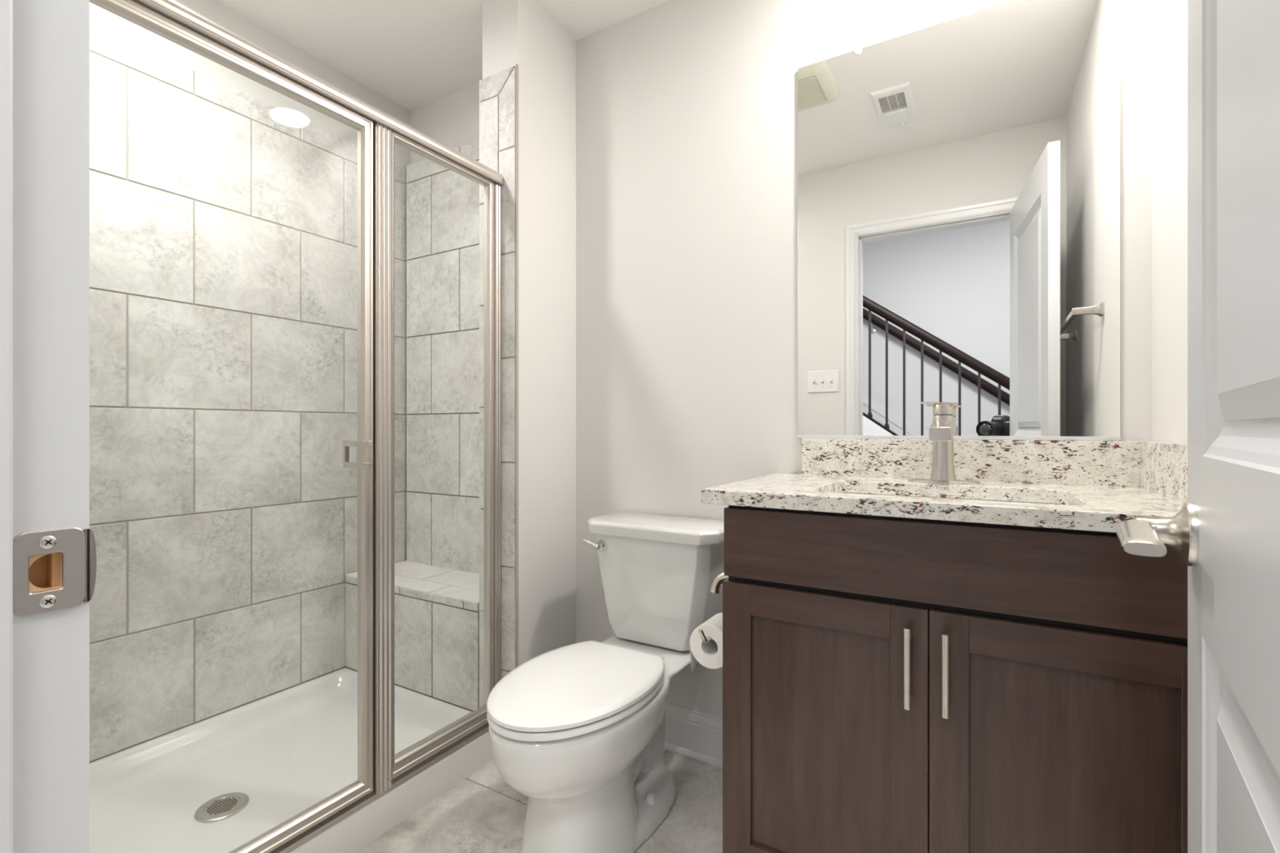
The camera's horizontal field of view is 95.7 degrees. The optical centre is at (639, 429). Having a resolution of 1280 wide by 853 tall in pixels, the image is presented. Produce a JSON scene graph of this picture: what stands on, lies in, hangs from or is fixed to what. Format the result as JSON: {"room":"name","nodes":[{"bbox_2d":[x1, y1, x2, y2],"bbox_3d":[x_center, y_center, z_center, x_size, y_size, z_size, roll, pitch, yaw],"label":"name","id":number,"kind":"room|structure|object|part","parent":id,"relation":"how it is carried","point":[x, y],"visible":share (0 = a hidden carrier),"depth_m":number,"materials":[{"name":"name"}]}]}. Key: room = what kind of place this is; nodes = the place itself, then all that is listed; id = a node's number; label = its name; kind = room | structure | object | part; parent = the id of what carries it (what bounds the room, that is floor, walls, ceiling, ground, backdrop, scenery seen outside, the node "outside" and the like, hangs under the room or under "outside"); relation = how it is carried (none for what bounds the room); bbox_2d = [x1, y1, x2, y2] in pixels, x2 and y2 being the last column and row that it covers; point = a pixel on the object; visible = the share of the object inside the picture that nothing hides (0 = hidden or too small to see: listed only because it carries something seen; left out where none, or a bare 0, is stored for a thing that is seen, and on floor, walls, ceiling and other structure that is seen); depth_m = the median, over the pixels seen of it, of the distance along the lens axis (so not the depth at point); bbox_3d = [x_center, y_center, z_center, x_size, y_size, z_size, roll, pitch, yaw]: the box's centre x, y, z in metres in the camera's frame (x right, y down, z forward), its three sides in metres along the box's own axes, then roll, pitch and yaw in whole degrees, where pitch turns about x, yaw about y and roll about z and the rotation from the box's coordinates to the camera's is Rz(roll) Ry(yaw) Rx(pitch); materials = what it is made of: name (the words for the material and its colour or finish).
{"room":"bathroom","nodes":[
{"label":"bathroom","id":0,"kind":"room"},
{"bbox_2d":[89,0,410,763],"bbox_3d":[-1.470,-0.141,1.856,0.120,2.513,1.654,0,0,31],"label":"wall","id":1,"kind":"structure","parent":0,"point":[224,204],"depth_m":1.89,"materials":[{"name":"grey tile"}]},
{"bbox_2d":[213,0,670,110],"bbox_3d":[-0.324,-1.448,1.248,2.712,0.100,1.773,0,0,31],"label":"ceiling","id":2,"kind":"structure","parent":0,"point":[415,54],"depth_m":2.03,"materials":[{"name":"white paint"}]},
{"bbox_2d":[479,0,576,707],"bbox_3d":[-0.379,-0.176,1.991,0.165,2.443,0.311,0,0,31],"label":"wall partition","id":3,"kind":"structure","parent":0,"point":[527,86],"depth_m":1.90,"materials":[{"name":"white paint"}]},
{"bbox_3d":[-0.386,-0.056,1.820,0.003,2.181,0.010,0,0,31],"label":"edge trim","id":4,"kind":"part","parent":3,"relation":"part of","materials":[{"name":"beige tile"}]},
{"bbox_2d":[355,750,722,852],"bbox_3d":[-0.324,1.075,1.248,2.712,0.080,1.774,0,0,31],"label":"floor","id":5,"kind":"structure","parent":0,"point":[482,813],"depth_m":1.54,"materials":[{"name":"tile"}]},
{"bbox_2d":[89,667,493,852],"bbox_3d":[-1.109,0.985,1.533,0.830,0.101,1.225,0,0,31],"label":"shower pan","id":6,"kind":"object","parent":5,"relation":"on","point":[290,750],"visible":0.64,"depth_m":1.67,"materials":[{"name":"white plastic"}]},
{"bbox_2d":[194,792,248,822],"bbox_3d":[-1.102,0.995,1.529,0.116,0.007,0.116,0,0,31],"label":"shower drain","id":7,"kind":"object","parent":6,"relation":"in","point":[223,806],"visible":1,"depth_m":1.52,"materials":[{"name":"silver metal"}]},
{"bbox_2d":[89,0,503,852],"bbox_3d":[-0.779,0.058,1.337,0.101,1.751,1.220,0,0,31],"label":"shower door frame","id":8,"kind":"structure","parent":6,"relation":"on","point":[380,770],"depth_m":1.47,"materials":[{"name":"silver metal"}]},
{"bbox_3d":[-0.870,0.067,1.151,0.023,1.694,0.738,0,0,31],"label":"door frame","id":9,"kind":"part","parent":8,"relation":"part of","materials":[{"name":"silver metal"}]},
{"bbox_3d":[-0.765,-0.797,1.330,0.053,0.042,1.218,0,0,31],"label":"header rail","id":10,"kind":"part","parent":8,"relation":"part of","materials":[{"name":"silver metal"}]},
{"bbox_3d":[-0.710,0.063,1.454,0.101,0.070,0.014,0,0,31],"label":"handle","id":11,"kind":"part","parent":8,"relation":"part of","materials":[{"name":"silver metal"}]},
{"bbox_3d":[-0.670,0.072,1.494,0.036,1.713,0.046,0,0,31],"label":"post","id":12,"kind":"part","parent":8,"relation":"part of","materials":[{"name":"silver metal"}]},
{"bbox_3d":[-0.562,0.066,1.672,0.023,1.695,0.367,0,0,31],"label":"fixed frame","id":13,"kind":"part","parent":8,"relation":"part of","materials":[{"name":"silver metal"}]},
{"bbox_2d":[486,511,724,852],"bbox_3d":[-0.081,0.658,1.533,0.450,0.754,0.779,0,0,31],"label":"toilet","id":14,"kind":"object","parent":5,"relation":"on","point":[577,730],"visible":0.96,"depth_m":1.42,"materials":[{"name":"white ceramic"}]},
{"bbox_3d":[-0.157,0.632,1.404,0.356,0.018,0.476,0,0,31],"label":"seat","id":15,"kind":"part","parent":14,"relation":"part of","materials":[{"name":"white plastic"}]},
{"bbox_3d":[-0.157,0.612,1.404,0.358,0.018,0.478,0,0,31],"label":"lid","id":16,"kind":"part","parent":14,"relation":"part of","materials":[{"name":"white plastic"}]},
{"bbox_3d":[-0.086,0.839,1.525,0.365,0.392,0.756,0,0,31],"label":"bowl","id":17,"kind":"part","parent":14,"relation":"part of","materials":[{"name":"white ceramic"}]},
{"bbox_3d":[-0.138,0.353,1.763,0.066,0.034,0.032,0,0,31],"label":"flush handle","id":18,"kind":"part","parent":14,"relation":"part of","materials":[{"name":"silver metal"}]},
{"bbox_3d":[0.061,0.300,1.773,0.450,0.040,0.222,0,0,31],"label":"tank lid","id":19,"kind":"part","parent":14,"relation":"part of","materials":[{"name":"white ceramic"}]},
{"bbox_3d":[0.064,0.476,1.778,0.397,0.326,0.199,0,0,31],"label":"tank","id":20,"kind":"part","parent":14,"relation":"part of","materials":[{"name":"white ceramic"}]},
{"bbox_2d":[722,505,1187,852],"bbox_3d":[0.642,0.597,1.239,0.792,0.876,0.560,0,0,31],"label":"vanity cabinet","id":21,"kind":"object","parent":5,"relation":"on","point":[891,684],"visible":0.9,"depth_m":1.01,"materials":[{"name":"brown wood"}]},
{"bbox_2d":[697,572,728,642],"bbox_3d":[0.210,0.404,1.365,0.086,0.169,0.179,0,0,31],"label":"paper holder","id":22,"kind":"object","parent":21,"relation":"attached to","point":[717,581],"visible":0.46,"depth_m":1.36,"materials":[{"name":"silver metal"}]},
{"bbox_2d":[689,612,722,673],"bbox_3d":[0.185,0.513,1.375,0.102,0.127,0.104,0,0,31],"label":"toilet paper roll","id":23,"kind":"object","parent":22,"relation":"hanging from","point":[708,655],"visible":0.69,"depth_m":1.34,"materials":[{"name":"white paper"}]},
{"bbox_3d":[0.192,0.421,1.380,0.186,0.135,0.053,0,0,-41],"label":"arm","id":24,"kind":"part","parent":22,"relation":"part of","materials":[{"name":"silver metal"}]},
{"bbox_3d":[0.210,0.354,1.366,0.085,0.070,0.052,0,0,31],"label":"post","id":25,"kind":"part","parent":22,"relation":"part of","materials":[{"name":"silver metal"}]},
{"bbox_3d":[0.347,0.889,1.135,0.267,0.062,0.020,0,0,31],"label":"door rail","id":26,"kind":"part","parent":21,"relation":"part of","materials":[{"name":"brown wood"}]},
{"bbox_3d":[0.347,0.352,1.135,0.267,0.062,0.020,0,0,31],"label":"door rail","id":27,"kind":"part","parent":21,"relation":"part of","materials":[{"name":"brown wood"}]},
{"bbox_3d":[0.349,0.621,1.139,0.270,0.478,0.008,0,0,31],"label":"cabinet door","id":28,"kind":"part","parent":21,"relation":"part of","materials":[{"name":"brown wood"}]},
{"bbox_3d":[0.476,0.422,1.030,0.011,0.142,0.031,0,0,31],"label":"bar pull","id":29,"kind":"part","parent":21,"relation":"part of","materials":[{"name":"silver metal"}]},
{"bbox_2d":[701,438,1187,533],"bbox_3d":[0.629,0.092,1.257,0.839,0.132,0.545,0,0,31],"label":"countertop","id":30,"kind":"structure","parent":21,"relation":"on","point":[1095,486],"depth_m":1.29,"materials":[{"name":"white stone"}]},
{"bbox_2d":[907,401,980,484],"bbox_3d":[0.714,0.030,1.369,0.156,0.195,0.142,0,0,31],"label":"faucet","id":31,"kind":"object","parent":30,"relation":"on","point":[941,430],"visible":1,"depth_m":1.38,"materials":[{"name":"silver metal"}]},
{"bbox_3d":[0.729,-0.051,1.410,0.080,0.032,0.044,0,0,31],"label":"handle","id":32,"kind":"part","parent":31,"relation":"part of","materials":[{"name":"silver metal"}]},
{"bbox_3d":[0.704,0.004,1.352,0.045,0.052,0.102,0,0,31],"label":"spout","id":33,"kind":"part","parent":31,"relation":"part of","materials":[{"name":"silver metal"}]},
{"bbox_3d":[0.736,0.126,1.406,0.156,0.005,0.056,0,0,31],"label":"deck plate","id":34,"kind":"part","parent":31,"relation":"part of","materials":[{"name":"silver metal"}]},
{"bbox_2d":[854,493,1057,504],"bbox_3d":[0.625,0.234,1.212,0.487,0.149,0.317,0,0,31],"label":"sink","id":35,"kind":"object","parent":30,"relation":"in","point":[855,493],"visible":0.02,"depth_m":1.32,"materials":[{"name":"white ceramic"}]},
{"bbox_3d":[0.528,0.422,1.000,0.011,0.142,0.031,0,0,31],"label":"bar pull","id":36,"kind":"part","parent":21,"relation":"part of","materials":[{"name":"silver metal"}]},
{"bbox_3d":[0.520,0.238,1.034,0.787,0.143,0.018,0,0,31],"label":"false drawer","id":37,"kind":"part","parent":21,"relation":"part of","materials":[{"name":"brown wood"}]},
{"bbox_3d":[0.690,0.621,0.937,0.276,0.478,0.008,0,0,31],"label":"cabinet door","id":38,"kind":"part","parent":21,"relation":"part of","materials":[{"name":"brown wood"}]},
{"bbox_3d":[0.688,0.352,0.934,0.273,0.062,0.020,0,0,31],"label":"door rail","id":39,"kind":"part","parent":21,"relation":"part of","materials":[{"name":"brown wood"}]},
{"bbox_2d":[406,0,1151,718],"bbox_3d":[0.087,-0.141,1.942,2.712,2.513,0.160,0,0,31],"label":"wall","id":40,"kind":"structure","parent":0,"point":[686,110],"depth_m":1.89,"materials":[{"name":"white paint"}]},
{"bbox_2d":[345,560,479,711],"bbox_3d":[-0.769,0.756,2.202,0.735,0.377,0.282,0,0,31],"label":"shower bench","id":41,"kind":"object","parent":40,"relation":"attached to","point":[437,608],"visible":0.64,"depth_m":2.03,"materials":[{"name":"tile"}]},
{"bbox_2d":[664,702,722,768],"bbox_3d":[0.106,0.965,1.869,0.797,0.140,0.026,0,0,31],"label":"baseboard","id":42,"kind":"structure","parent":40,"relation":"attached to","point":[697,735],"depth_m":1.83,"materials":[{"name":"white wood"}]},
{"bbox_2d":[797,0,1120,440],"bbox_3d":[0.767,-0.516,1.485,0.726,1.084,0.012,0,0,31],"label":"wall mirror","id":43,"kind":"object","parent":40,"relation":"attached to","point":[958,179],"visible":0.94,"depth_m":1.45,"materials":[{"name":"clear glass"}]},
{"bbox_2d":[1151,0,1187,443],"bbox_3d":[0.761,-0.141,0.536,0.120,2.513,1.654,0,0,31],"label":"wall","id":44,"kind":"structure","parent":0,"point":[1169,17],"depth_m":1.16,"materials":[{"name":"white paint"}]},
{"bbox_3d":[-0.743,-0.141,0.540,2.712,2.513,0.129,0,0,31],"label":"wall","id":45,"kind":"structure","parent":0,"visible":0},
{"bbox_2d":[0,0,89,852],"bbox_3d":[-0.136,-0.018,0.176,0.829,2.107,0.156,0,0,31],"label":"trim","id":46,"kind":"structure","parent":45,"relation":"attached to","point":[45,44],"depth_m":0.40,"materials":[{"name":"white"}]},
{"bbox_2d":[13,527,96,617],"bbox_3d":[-0.415,0.099,0.411,0.022,0.057,0.045,0,0,31],"label":"strike plate","id":47,"kind":"object","parent":46,"relation":"attached to","point":[37,555],"visible":1,"depth_m":0.41,"materials":[{"name":"silver metal"}]},
{"bbox_2d":[1115,0,1279,852],"bbox_3d":[0.395,0.012,0.368,0.169,2.030,0.725,0,0,42],"label":"door","id":48,"kind":"structure","parent":45,"relation":"in","point":[1227,531],"depth_m":0.46,"materials":[{"name":"painted wood"},{"name":"nickel"}]},
{"bbox_3d":[0.507,0.111,0.589,0.035,0.026,0.141,0,0,39],"label":"lever","id":49,"kind":"part","parent":48,"relation":"part of","materials":[{"name":"silver metal"}]}
]}

